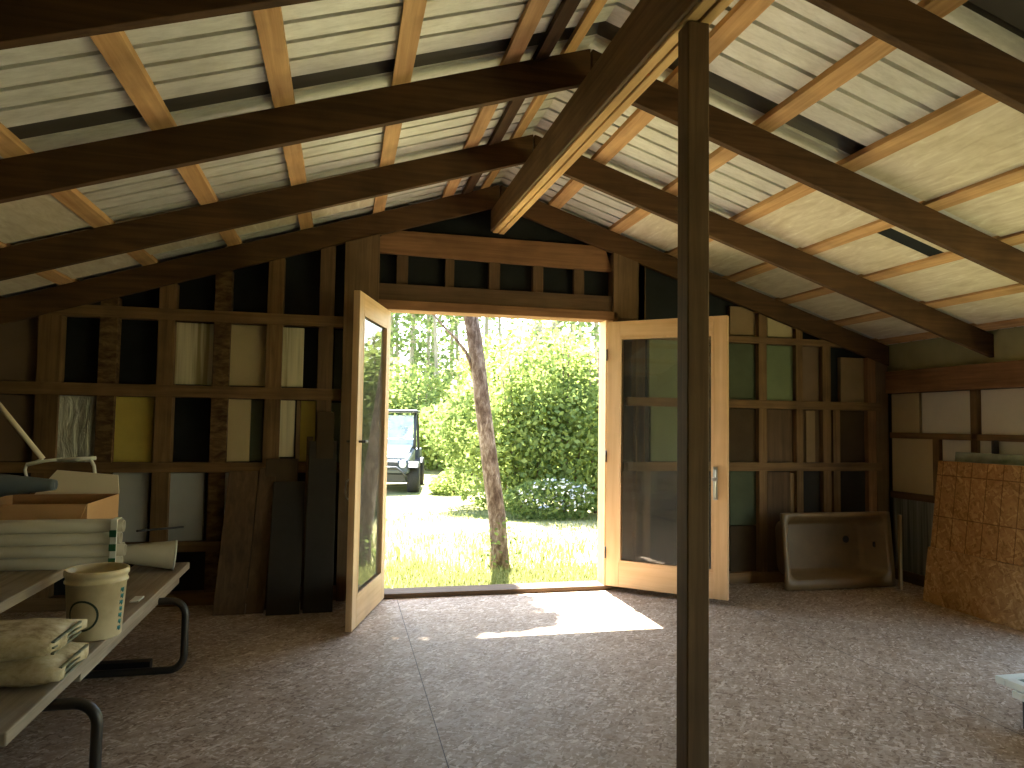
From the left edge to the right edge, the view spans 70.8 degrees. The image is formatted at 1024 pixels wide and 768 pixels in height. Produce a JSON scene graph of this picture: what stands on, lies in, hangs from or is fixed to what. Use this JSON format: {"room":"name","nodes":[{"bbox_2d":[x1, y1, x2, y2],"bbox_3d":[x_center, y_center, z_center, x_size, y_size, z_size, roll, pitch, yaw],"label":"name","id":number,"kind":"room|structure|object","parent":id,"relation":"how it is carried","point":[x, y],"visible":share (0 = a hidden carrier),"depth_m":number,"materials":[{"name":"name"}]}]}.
{"room":"storage shed","nodes":[
{"label":"storage shed","id":0,"kind":"room"},
{"bbox_2d":[0,197,890,613],"bbox_3d":[-0.097,0.156,5.612,7.300,3.493,0.170,2,-3,-13],"label":"wall","id":1,"kind":"structure","parent":0,"point":[173,389],"depth_m":5.33,"materials":[{"name":"wood"}]},
{"bbox_2d":[345,290,390,631],"bbox_3d":[-0.961,0.487,4.883,0.126,2.103,0.874,1,-3,3],"label":"door","id":2,"kind":"structure","parent":1,"relation":"in","point":[365,573],"depth_m":4.80,"materials":[{"name":"brown wood"}]},
{"bbox_2d":[383,581,610,598],"bbox_3d":[-0.143,1.583,5.549,1.860,0.035,0.190,2,-3,-13],"label":"threshold","id":3,"kind":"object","parent":1,"relation":"attached to","point":[492,589],"depth_m":5.50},
{"bbox_2d":[379,299,617,322],"bbox_3d":[-0.118,-0.568,5.654,1.960,0.072,0.170,2,-3,-13],"label":"trim","id":4,"kind":"structure","parent":1,"relation":"attached to","point":[395,306],"depth_m":5.59,"materials":[{"name":"brown wood"}]},
{"bbox_2d":[597,320,612,584],"bbox_3d":[-0.125,0.509,5.602,1.860,2.185,0.160,2,-3,-13],"label":"trim","id":5,"kind":"structure","parent":1,"relation":"attached to","point":[603,326],"depth_m":5.78,"materials":[{"name":"brown wood"}]},
{"bbox_2d":[604,315,728,600],"bbox_3d":[1.159,0.534,5.472,0.946,2.070,0.068,-1,-4,28],"label":"door","id":6,"kind":"structure","parent":1,"relation":"in","point":[656,577],"depth_m":5.47,"materials":[{"name":"brown wood"}]},
{"bbox_2d":[0,0,1023,371],"bbox_3d":[0.898,-1.135,1.454,7.551,1.451,9.296,2,-3,-13],"label":"ceiling","id":7,"kind":"structure","parent":0,"point":[796,71],"depth_m":3.52,"materials":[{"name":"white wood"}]},
{"bbox_2d":[0,0,319,49],"bbox_3d":[-1.078,-1.118,2.077,3.510,1.293,0.042,2,-3,-13],"label":"rafter","id":8,"kind":"object","parent":7,"relation":"attached to","point":[23,23],"visible":1,"depth_m":2.03,"materials":[{"name":"brown wood"}]},
{"bbox_2d":[0,185,499,324],"bbox_3d":[-1.818,-0.960,5.216,3.510,1.293,0.040,2,-3,-13],"label":"rafter","id":9,"kind":"object","parent":7,"relation":"attached to","point":[33,304],"visible":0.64,"depth_m":5.16,"materials":[{"name":"brown wood"}]},
{"bbox_2d":[0,135,532,280],"bbox_3d":[-1.584,-1.010,4.225,3.510,1.293,0.042,2,-3,-13],"label":"rafter","id":10,"kind":"object","parent":7,"relation":"attached to","point":[42,255],"visible":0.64,"depth_m":4.22,"materials":[{"name":"brown wood"}]},
{"bbox_2d":[0,49,590,203],"bbox_3d":[-1.332,-1.064,3.156,3.510,1.293,0.042,2,-3,-13],"label":"rafter","id":11,"kind":"object","parent":7,"relation":"attached to","point":[108,160],"visible":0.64,"depth_m":3.21,"materials":[{"name":"brown wood"}]},
{"bbox_2d":[491,0,733,233],"bbox_3d":[0.888,-1.364,1.395,0.108,0.467,8.770,2,-3,-13],"label":"ridge beam","id":12,"kind":"structure","parent":7,"relation":"attached to","point":[645,45],"depth_m":3.21,"materials":[{"name":"brown wood"}]},
{"bbox_2d":[500,185,888,365],"bbox_3d":[1.622,-0.859,6.022,3.540,1.303,0.040,2,-3,-13],"label":"rafter","id":13,"kind":"object","parent":7,"relation":"attached to","point":[544,214],"visible":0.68,"depth_m":6.03,"materials":[{"name":"brown wood"}]},
{"bbox_2d":[533,135,993,357],"bbox_3d":[1.880,-0.901,5.037,3.590,1.319,0.042,2,-3,-13],"label":"rafter","id":14,"kind":"object","parent":7,"relation":"attached to","point":[591,173],"visible":0.8,"depth_m":5.03,"materials":[{"name":"brown wood"}]},
{"bbox_2d":[590,49,1023,284],"bbox_3d":[2.132,-0.955,3.968,3.590,1.319,0.042,2,-3,-13],"label":"rafter","id":15,"kind":"object","parent":7,"relation":"attached to","point":[728,131],"visible":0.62,"depth_m":3.87,"materials":[{"name":"brown wood"}]},
{"bbox_2d":[805,0,1023,113],"bbox_3d":[2.387,-1.010,2.889,3.590,1.319,0.042,2,-3,-13],"label":"rafter","id":16,"kind":"object","parent":7,"relation":"attached to","point":[904,25],"visible":1,"depth_m":2.70,"materials":[{"name":"brown wood"}]},
{"bbox_2d":[0,579,1023,767],"bbox_3d":[0.904,1.440,1.190,7.300,0.120,9.040,2,-3,-13],"label":"floor","id":17,"kind":"structure","parent":0,"point":[872,677],"depth_m":3.56,"materials":[{"name":"concrete"}]},
{"bbox_2d":[0,562,189,767],"bbox_3d":[-2.317,1.109,3.013,1.602,0.639,2.450,2,-3,-13],"label":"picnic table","id":18,"kind":"object","parent":17,"relation":"on","point":[19,707],"visible":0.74,"depth_m":2.86,"materials":[{"name":"brown wood"}]},
{"bbox_2d":[0,642,88,687],"bbox_3d":[-1.725,0.930,2.385,0.520,0.083,0.332,2,-3,-13],"label":"paper bag","id":19,"kind":"object","parent":18,"relation":"on","point":[39,670],"visible":0.77,"depth_m":2.30,"materials":[{"name":"beige paper"}]},
{"bbox_2d":[0,618,86,661],"bbox_3d":[-1.749,0.847,2.384,0.520,0.083,0.332,2,-3,-13],"label":"paper bag","id":20,"kind":"object","parent":19,"relation":"on","point":[30,637],"visible":1,"depth_m":2.35,"materials":[{"name":"beige paper"}]},
{"bbox_2d":[0,470,118,519],"bbox_3d":[-2.234,0.621,3.439,0.495,0.382,0.560,2,-3,-13],"label":"cardboard box","id":21,"kind":"object","parent":18,"relation":"on","point":[78,495],"visible":0.38,"depth_m":3.67,"materials":[{"name":"brown cardboard"}]},
{"bbox_2d":[0,473,57,496],"bbox_3d":[-2.626,0.477,3.389,0.860,0.120,0.120,2,-3,-13],"label":"roll","id":22,"kind":"object","parent":21,"relation":"on","point":[9,484],"visible":1,"depth_m":3.43,"materials":[{"name":"grey plastic"}]},
{"bbox_2d":[0,402,96,475],"bbox_3d":[-2.426,0.270,3.712,0.532,0.455,0.069,2,-3,-13],"label":"paint roller","id":23,"kind":"object","parent":21,"relation":"on","point":[3,409],"visible":0.97,"depth_m":3.71,"materials":[{"name":"white plastic"}]},
{"bbox_2d":[0,556,122,570],"bbox_3d":[-2.381,0.761,3.000,1.375,0.052,0.052,2,-3,-13],"label":"pipe","id":24,"kind":"object","parent":18,"relation":"on","point":[56,563],"visible":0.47,"depth_m":3.07,"materials":[{"name":"white plastic"}]},
{"bbox_2d":[0,544,126,558],"bbox_3d":[-2.375,0.709,3.004,1.387,0.052,0.052,2,-3,-13],"label":"pipe","id":25,"kind":"object","parent":24,"relation":"on","point":[48,551],"visible":0.88,"depth_m":3.08,"materials":[{"name":"white plastic"}]},
{"bbox_2d":[0,532,122,545],"bbox_3d":[-2.383,0.657,3.005,1.369,0.052,0.052,2,-3,-13],"label":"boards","id":26,"kind":"object","parent":25,"relation":"on","point":[36,539],"visible":0.84,"depth_m":3.09,"materials":[{"name":"white plastic"}]},
{"bbox_2d":[0,520,125,533],"bbox_3d":[-2.377,0.605,3.009,1.379,0.052,0.052,2,-3,-13],"label":"pipe","id":27,"kind":"object","parent":26,"relation":"on","point":[20,527],"visible":0.88,"depth_m":3.09,"materials":[{"name":"white plastic"}]},
{"bbox_2d":[108,517,121,561],"bbox_3d":[-1.739,0.696,3.155,0.028,0.214,0.081,2,-3,-13],"label":"strap","id":28,"kind":"object","parent":27,"relation":"hanging from","point":[113,531],"visible":0.83,"depth_m":3.12,"materials":[{"name":"white plastic"}]},
{"bbox_2d":[63,562,129,641],"bbox_3d":[-1.662,0.868,2.876,0.233,0.266,0.233,2,-3,-13],"label":"bucket","id":29,"kind":"object","parent":18,"relation":"on","point":[94,592],"visible":0.92,"depth_m":2.80,"materials":[{"name":"plastic"}]},
{"bbox_2d":[69,601,98,631],"bbox_3d":[-1.657,0.896,2.779,0.111,0.120,0.021,1,-3,-3],"label":"print","id":30,"kind":"object","parent":29,"relation":"attached to","point":[89,610],"depth_m":2.78},
{"bbox_2d":[129,596,143,601],"bbox_3d":[-1.789,1.026,3.435,0.040,0.007,0.100,2,-3,-13],"label":"paper scrap","id":31,"kind":"object","parent":18,"relation":"on","point":[136,598],"visible":1,"depth_m":3.43,"materials":[{"name":"white paper"}]},
{"bbox_2d":[123,540,177,569],"bbox_3d":[-2.088,0.977,4.069,0.354,0.169,0.170,2,-3,-26],"label":"bucket","id":32,"kind":"object","parent":18,"relation":"on","point":[163,554],"visible":0.92,"depth_m":4.04,"materials":[{"name":"white plastic"}]},
{"bbox_2d":[136,526,183,531],"bbox_3d":[-1.964,0.811,4.032,0.012,0.053,0.445,1,-3,6],"label":"stick","id":33,"kind":"object","parent":32,"relation":"on","point":[177,527],"visible":1,"depth_m":4.01,"materials":[{"name":"black plastic"}]},
{"bbox_3d":[-2.403,0.763,3.049,1.355,0.052,0.052,2,-3,-13],"label":"pipe","id":34,"kind":"object","parent":18,"relation":"on","visible":0},
{"bbox_3d":[-2.396,0.712,3.053,1.367,0.052,0.052,2,-3,-13],"label":"pipe","id":35,"kind":"object","parent":34,"relation":"on","visible":0},
{"bbox_3d":[-2.404,0.659,3.054,1.349,0.052,0.052,2,-3,-13],"label":"pipe","id":36,"kind":"object","parent":35,"relation":"on","visible":0},
{"bbox_2d":[0,518,123,521],"bbox_3d":[-2.399,0.608,3.058,1.359,0.052,0.052,2,-3,-13],"label":"pipe","id":37,"kind":"object","parent":36,"relation":"on","point":[121,518],"visible":0.16,"depth_m":3.15,"materials":[{"name":"white plastic"}]},
{"bbox_2d":[212,471,258,615],"bbox_3d":[-1.889,1.075,4.937,0.235,0.929,0.288,2,-3,-13],"label":"leaning board","id":38,"kind":"object","parent":17,"relation":"on","point":[241,495],"visible":1,"depth_m":4.92,"materials":[{"name":"brown wood"}]},
{"bbox_2d":[245,468,275,613],"bbox_3d":[-1.731,1.067,4.979,0.116,0.954,0.295,1,-3,-6],"label":"leaning board","id":39,"kind":"object","parent":17,"relation":"on","point":[256,591],"visible":0.98,"depth_m":4.95,"materials":[{"name":"brown wood"}]},
{"bbox_2d":[264,459,297,609],"bbox_3d":[-1.635,1.040,5.052,0.220,1.019,0.194,2,-3,-13],"label":"leaning board","id":40,"kind":"object","parent":17,"relation":"on","point":[284,470],"visible":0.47,"depth_m":5.14,"materials":[{"name":"brown wood"}]},
{"bbox_2d":[265,481,304,615],"bbox_3d":[-1.556,1.116,4.959,0.215,0.859,0.303,2,-3,-13],"label":"leaning board","id":41,"kind":"object","parent":17,"relation":"on","point":[287,518],"visible":1,"depth_m":4.94,"materials":[{"name":"black wood"}]},
{"bbox_2d":[300,437,312,609],"bbox_3d":[-1.446,0.964,5.078,0.045,1.179,0.229,2,-3,-13],"label":"leaning board","id":42,"kind":"object","parent":17,"relation":"on","point":[308,438],"visible":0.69,"depth_m":5.07,"materials":[{"name":"brown wood"}]},
{"bbox_2d":[302,441,336,612],"bbox_3d":[-1.339,0.978,5.035,0.195,1.149,0.299,2,-3,-13],"label":"leaning board","id":43,"kind":"object","parent":17,"relation":"on","point":[321,491],"visible":1,"depth_m":5.01,"materials":[{"name":"brown wood"}]},
{"bbox_2d":[316,412,334,458],"bbox_3d":[-1.337,0.876,5.095,0.120,1.359,0.244,2,-3,-13],"label":"leaning board","id":44,"kind":"object","parent":17,"relation":"on","point":[325,420],"visible":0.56,"depth_m":5.20,"materials":[{"name":"brown wood"}]},
{"bbox_2d":[676,21,708,767],"bbox_3d":[0.612,0.099,2.433,0.080,2.683,0.080,2,-3,-13],"label":"support post","id":45,"kind":"object","parent":17,"relation":"on","point":[692,723],"visible":1,"depth_m":2.40,"materials":[{"name":"brown wood"}]},
{"bbox_2d":[775,511,895,590],"bbox_3d":[2.630,1.355,5.945,1.011,0.605,0.289,2,-3,-13],"label":"sink","id":46,"kind":"object","parent":17,"relation":"on","point":[816,550],"visible":1,"depth_m":6.01,"materials":[{"name":"beige ceramic"}]},
{"bbox_2d":[897,515,902,589],"bbox_3d":[3.153,1.365,5.851,0.022,0.599,0.025,2,-3,-13],"label":"board","id":47,"kind":"object","parent":17,"relation":"on","point":[899,517],"visible":1,"depth_m":5.84,"materials":[{"name":"brown wood"}]},
{"bbox_2d":[923,547,1023,631],"bbox_3d":[3.277,1.417,4.970,0.072,0.404,1.060,2,-3,-13],"label":"board","id":48,"kind":"object","parent":17,"relation":"on","point":[986,589],"visible":1,"depth_m":5.04,"materials":[{"name":"brown wood"}]},
{"bbox_2d":[930,461,1023,566],"bbox_3d":[3.352,1.091,4.984,0.158,1.059,1.100,2,-3,-13],"label":"board","id":49,"kind":"object","parent":48,"relation":"on","point":[979,507],"visible":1,"depth_m":5.13,"materials":[{"name":"brown wood"}]},
{"bbox_2d":[955,452,1023,465],"bbox_3d":[3.435,1.057,4.985,0.177,1.128,1.020,2,-3,-13],"label":"sheet","id":50,"kind":"object","parent":17,"relation":"on","point":[1001,459],"visible":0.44,"depth_m":5.23,"materials":[{"name":"white"}]},
{"bbox_2d":[1022,701,1023,728],"bbox_3d":[2.462,1.436,2.958,0.370,0.124,0.470,2,-3,-13],"label":"wooden block","id":51,"kind":"object","parent":17,"relation":"on","point":[1022,701],"visible":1,"depth_m":3.14,"materials":[{"name":"black wood"}]},
{"bbox_2d":[995,673,1023,701],"bbox_3d":[2.705,1.347,3.020,0.907,0.066,0.710,2,-3,-13],"label":"table","id":52,"kind":"object","parent":51,"relation":"on","point":[1014,681],"depth_m":3.20,"materials":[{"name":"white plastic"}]},
{"bbox_2d":[885,360,1023,586],"bbox_3d":[4.369,0.623,2.099,0.165,2.314,8.940,2,-3,-13],"label":"wall","id":53,"kind":"structure","parent":0,"point":[937,413],"depth_m":5.88,"materials":[{"name":"brown wood"}]},
{"bbox_2d":[991,440,998,453],"bbox_3d":[3.552,0.473,5.293,0.045,0.115,0.024,2,-3,-13],"label":"roof hook","id":54,"kind":"object","parent":53,"relation":"attached to","point":[994,443],"visible":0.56,"depth_m":5.28,"materials":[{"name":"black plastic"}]},
{"label":"outside","id":55,"kind":"structure","parent":0,"visible":0},
{"bbox_2d":[384,458,597,580],"bbox_3d":[-0.876,2.069,25.406,100.000,1.770,110.000,2,-3,-13],"label":"ground","id":56,"kind":"structure","parent":55,"point":[397,496],"depth_m":10.48,"materials":[{"name":"green plant"}]},
{"bbox_2d":[387,410,423,491],"bbox_3d":[-2.678,1.442,15.786,1.416,1.748,2.882,1,-3,-4],"label":"utility vehicle","id":57,"kind":"object","parent":56,"relation":"on","point":[405,461],"visible":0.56,"depth_m":14.76,"materials":[{"name":"paint"}]},
{"bbox_2d":[387,461,397,469],"bbox_3d":[-2.586,1.643,14.485,0.570,0.167,0.033,1,-3,-4],"label":"grille","id":58,"kind":"object","parent":57,"relation":"attached to","point":[389,463],"depth_m":14.48,"materials":[{"name":"silver metal"}]},
{"bbox_2d":[387,444,411,457],"bbox_3d":[-2.614,1.392,14.932,1.043,0.257,0.741,1,-3,-4],"label":"hood","id":59,"kind":"object","parent":57,"relation":"attached to","point":[394,450],"depth_m":14.92,"materials":[{"name":"white metal"}]},
{"bbox_2d":[398,313,417,382],"bbox_3d":[-5.063,-3.548,36.194,4.570,13.860,3.071,-2,-4,39],"label":"tree","id":60,"kind":"object","parent":56,"relation":"on","point":[405,313],"visible":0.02,"depth_m":36.32,"materials":[{"name":"green plant"}]},
{"bbox_2d":[390,314,427,376],"bbox_3d":[-5.833,-3.671,33.626,4.081,13.797,3.260,1,-3,5],"label":"tree","id":61,"kind":"object","parent":56,"relation":"on","point":[392,318],"visible":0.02,"depth_m":33.70,"materials":[{"name":"green plant"}]},
{"bbox_2d":[389,313,432,380],"bbox_3d":[-5.261,-3.324,31.102,3.989,12.852,3.340,2,-3,-13],"label":"tree","id":62,"kind":"object","parent":56,"relation":"on","point":[395,323],"visible":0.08,"depth_m":30.77,"materials":[{"name":"green plant"}]},
{"bbox_2d":[388,357,435,433],"bbox_3d":[-4.876,0.936,24.660,4.643,3.804,3.539,2,-3,-13],"label":"bush","id":63,"kind":"object","parent":56,"relation":"on","point":[396,365],"visible":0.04,"depth_m":24.35,"materials":[{"name":"green plant"}]},
{"bbox_2d":[388,378,444,465],"bbox_3d":[-3.566,1.286,23.906,4.100,3.009,3.556,2,-3,-13],"label":"bush","id":64,"kind":"object","parent":56,"relation":"on","point":[399,430],"visible":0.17,"depth_m":23.40,"materials":[{"name":"green plant"}]},
{"bbox_2d":[389,364,460,434],"bbox_3d":[-3.007,1.113,26.997,4.863,3.778,3.838,2,-3,-13],"label":"bush","id":65,"kind":"object","parent":56,"relation":"on","point":[436,384],"visible":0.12,"depth_m":26.60,"materials":[{"name":"green plant"}]},
{"bbox_2d":[390,315,463,392],"bbox_3d":[-3.776,-3.212,33.279,4.340,12.904,3.408,2,-3,-13],"label":"tree","id":66,"kind":"object","parent":56,"relation":"on","point":[424,319],"visible":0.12,"depth_m":33.09,"materials":[{"name":"leaves"},{"name":"pale bark"}]},
{"bbox_2d":[394,313,463,379],"bbox_3d":[-3.025,-2.915,28.155,4.271,11.787,2.896,-1,-4,36],"label":"tree","id":67,"kind":"object","parent":56,"relation":"on","point":[457,318],"visible":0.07,"depth_m":28.14,"materials":[{"name":"leaves"},{"name":"pale bark"}]},
{"bbox_2d":[391,313,468,393],"bbox_3d":[-3.519,-3.336,30.086,4.711,12.812,3.025,1,-3,6],"label":"tree","id":68,"kind":"object","parent":56,"relation":"on","point":[427,361],"visible":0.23,"depth_m":30.08,"materials":[{"name":"leaves"},{"name":"pale bark"}]},
{"bbox_2d":[400,400,460,470],"bbox_3d":[-1.889,1.503,22.088,3.541,2.481,2.732,2,-3,-13],"label":"bush","id":69,"kind":"object","parent":56,"relation":"on","point":[424,421],"visible":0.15,"depth_m":21.34,"materials":[{"name":"green plant"}]},
{"bbox_2d":[390,313,470,397],"bbox_3d":[-3.725,-3.424,28.795,4.700,12.844,3.401,2,-3,-13],"label":"tree","id":70,"kind":"object","parent":56,"relation":"on","point":[411,337],"visible":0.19,"depth_m":28.76,"materials":[{"name":"leaves"},{"name":"pale bark"}]},
{"bbox_2d":[420,317,482,396],"bbox_3d":[-2.774,-3.518,35.345,4.024,13.765,3.599,2,-3,-13],"label":"tree","id":71,"kind":"object","parent":56,"relation":"on","point":[452,341],"visible":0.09,"depth_m":35.23,"materials":[{"name":"leaves"},{"name":"pale bark"}]},
{"bbox_2d":[409,315,496,389],"bbox_3d":[-2.511,-3.295,31.502,4.561,12.924,3.876,2,-3,-13],"label":"tree","id":72,"kind":"object","parent":56,"relation":"on","point":[455,328],"visible":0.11,"depth_m":31.37,"materials":[{"name":"leaves"},{"name":"pale bark"}]},
{"bbox_2d":[428,471,477,495],"bbox_3d":[-1.190,2.034,14.538,1.046,0.540,0.866,2,-3,-13],"label":"bush","id":73,"kind":"object","parent":56,"relation":"on","point":[436,486],"visible":0.7,"depth_m":14.36,"materials":[{"name":"green plant"}]},
{"bbox_2d":[422,371,505,476],"bbox_3d":[-0.859,1.043,20.361,3.340,3.153,2.784,2,-3,-13],"label":"bush","id":74,"kind":"object","parent":56,"relation":"on","point":[430,431],"visible":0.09,"depth_m":19.78,"materials":[{"name":"green plant"}]},
{"bbox_2d":[443,315,493,361],"bbox_3d":[-1.083,-3.266,30.472,4.147,12.787,3.910,1,-3,1],"label":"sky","id":75,"kind":"structure","parent":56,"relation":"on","point":[486,318],"depth_m":30.65,"materials":[{"name":"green plant"}]},
{"bbox_2d":[433,315,522,571],"bbox_3d":[-0.859,-1.123,7.724,1.913,6.177,1.793,1,-3,-10],"label":"tree","id":76,"kind":"object","parent":56,"relation":"on","point":[499,555],"visible":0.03,"depth_m":7.30,"materials":[{"name":"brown plant"}]},
{"bbox_2d":[384,503,597,587],"bbox_3d":[-0.064,1.964,9.460,7.669,0.120,6.858,2,-3,-16],"label":"grass","id":77,"kind":"structure","parent":56,"relation":"on","point":[398,576],"depth_m":7.52,"materials":[{"name":"green plant"}]},
{"bbox_2d":[462,318,526,380],"bbox_3d":[-0.648,-3.026,35.060,4.105,12.825,3.428,2,-3,-13],"label":"tree","id":78,"kind":"object","parent":56,"relation":"on","point":[498,322],"visible":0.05,"depth_m":35.56,"materials":[{"name":"leaves"},{"name":"pale bark"}]},
{"bbox_2d":[434,382,564,506],"bbox_3d":[-0.221,1.117,12.879,2.386,2.208,1.711,2,-3,-13],"label":"bush","id":79,"kind":"object","parent":56,"relation":"on","point":[462,440],"visible":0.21,"depth_m":12.49,"materials":[{"name":"green plant"}]},
{"bbox_2d":[446,324,569,482],"bbox_3d":[0.027,0.503,17.522,3.155,3.957,2.436,2,-3,-13],"label":"bush","id":80,"kind":"object","parent":56,"relation":"on","point":[501,345],"visible":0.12,"depth_m":17.51,"materials":[{"name":"green plant"}]},
{"bbox_2d":[462,319,588,511],"bbox_3d":[0.241,0.534,12.413,2.235,3.327,1.796,2,-3,-13],"label":"bush","id":81,"kind":"object","parent":56,"relation":"on","point":[501,408],"visible":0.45,"depth_m":11.97,"materials":[{"name":"green plant"}]},
{"bbox_2d":[485,320,598,360],"bbox_3d":[1.109,-3.054,24.772,4.698,11.834,3.170,0,-3,18],"label":"tree","id":82,"kind":"object","parent":56,"relation":"on","point":[582,324],"visible":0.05,"depth_m":24.74,"materials":[{"name":"green plant"}]},
{"bbox_2d":[495,332,596,479],"bbox_3d":[0.739,0.615,16.055,2.440,3.616,1.874,2,-3,-13],"label":"bush","id":83,"kind":"object","parent":56,"relation":"on","point":[554,338],"visible":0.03,"depth_m":15.81,"materials":[{"name":"green plant"}]},
{"bbox_2d":[501,331,598,513],"bbox_3d":[0.906,0.647,12.111,2.125,3.075,1.667,2,-3,-13],"label":"bush","id":84,"kind":"object","parent":56,"relation":"on","point":[579,388],"visible":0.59,"depth_m":11.83,"materials":[{"name":"green plant"}]},
{"bbox_2d":[503,477,597,520],"bbox_3d":[0.629,1.782,11.099,1.662,0.684,0.982,2,-3,-13],"label":"flowering shrub","id":85,"kind":"object","parent":56,"relation":"on","point":[570,486],"visible":0.98,"depth_m":10.99,"materials":[{"name":"white plant"}]},
{"bbox_2d":[526,321,596,366],"bbox_3d":[2.295,-3.289,29.468,3.983,12.836,3.799,2,-3,-13],"label":"tree","id":86,"kind":"object","parent":56,"relation":"on","point":[571,326],"visible":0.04,"depth_m":28.58,"materials":[{"name":"green plant"}]},
{"bbox_2d":[531,319,592,353],"bbox_3d":[1.567,-2.932,27.213,4.564,11.850,3.515,2,-3,-13],"label":"tree","id":87,"kind":"object","parent":56,"relation":"on","point":[554,324],"visible":0.02,"depth_m":27.12,"materials":[{"name":"green plant"}]},
{"bbox_2d":[532,321,593,364],"bbox_3d":[2.573,-3.170,31.560,4.023,12.833,3.534,2,-3,-13],"label":"tree","id":88,"kind":"object","parent":56,"relation":"on","point":[586,326],"visible":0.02,"depth_m":31.36,"materials":[{"name":"green plant"}]},
{"bbox_2d":[537,326,598,512],"bbox_3d":[1.604,0.592,12.303,2.266,3.242,1.845,2,-3,-13],"label":"bush","id":89,"kind":"object","parent":56,"relation":"on","point":[586,338],"visible":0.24,"depth_m":11.88,"materials":[{"name":"green plant"}]},
{"bbox_2d":[547,337,598,479],"bbox_3d":[1.898,0.614,16.873,2.868,3.684,2.181,2,-3,-13],"label":"bush","id":90,"kind":"object","parent":56,"relation":"on","point":[596,348],"visible":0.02,"depth_m":16.87,"materials":[{"name":"green plant"}]},
{"bbox_2d":[594,323,598,360],"bbox_3d":[2.801,-3.345,28.497,3.844,12.855,3.264,4,-4,-41],"label":"tree","id":91,"kind":"object","parent":56,"relation":"on","point":[595,324],"visible":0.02,"depth_m":28.58,"materials":[{"name":"green plant"}]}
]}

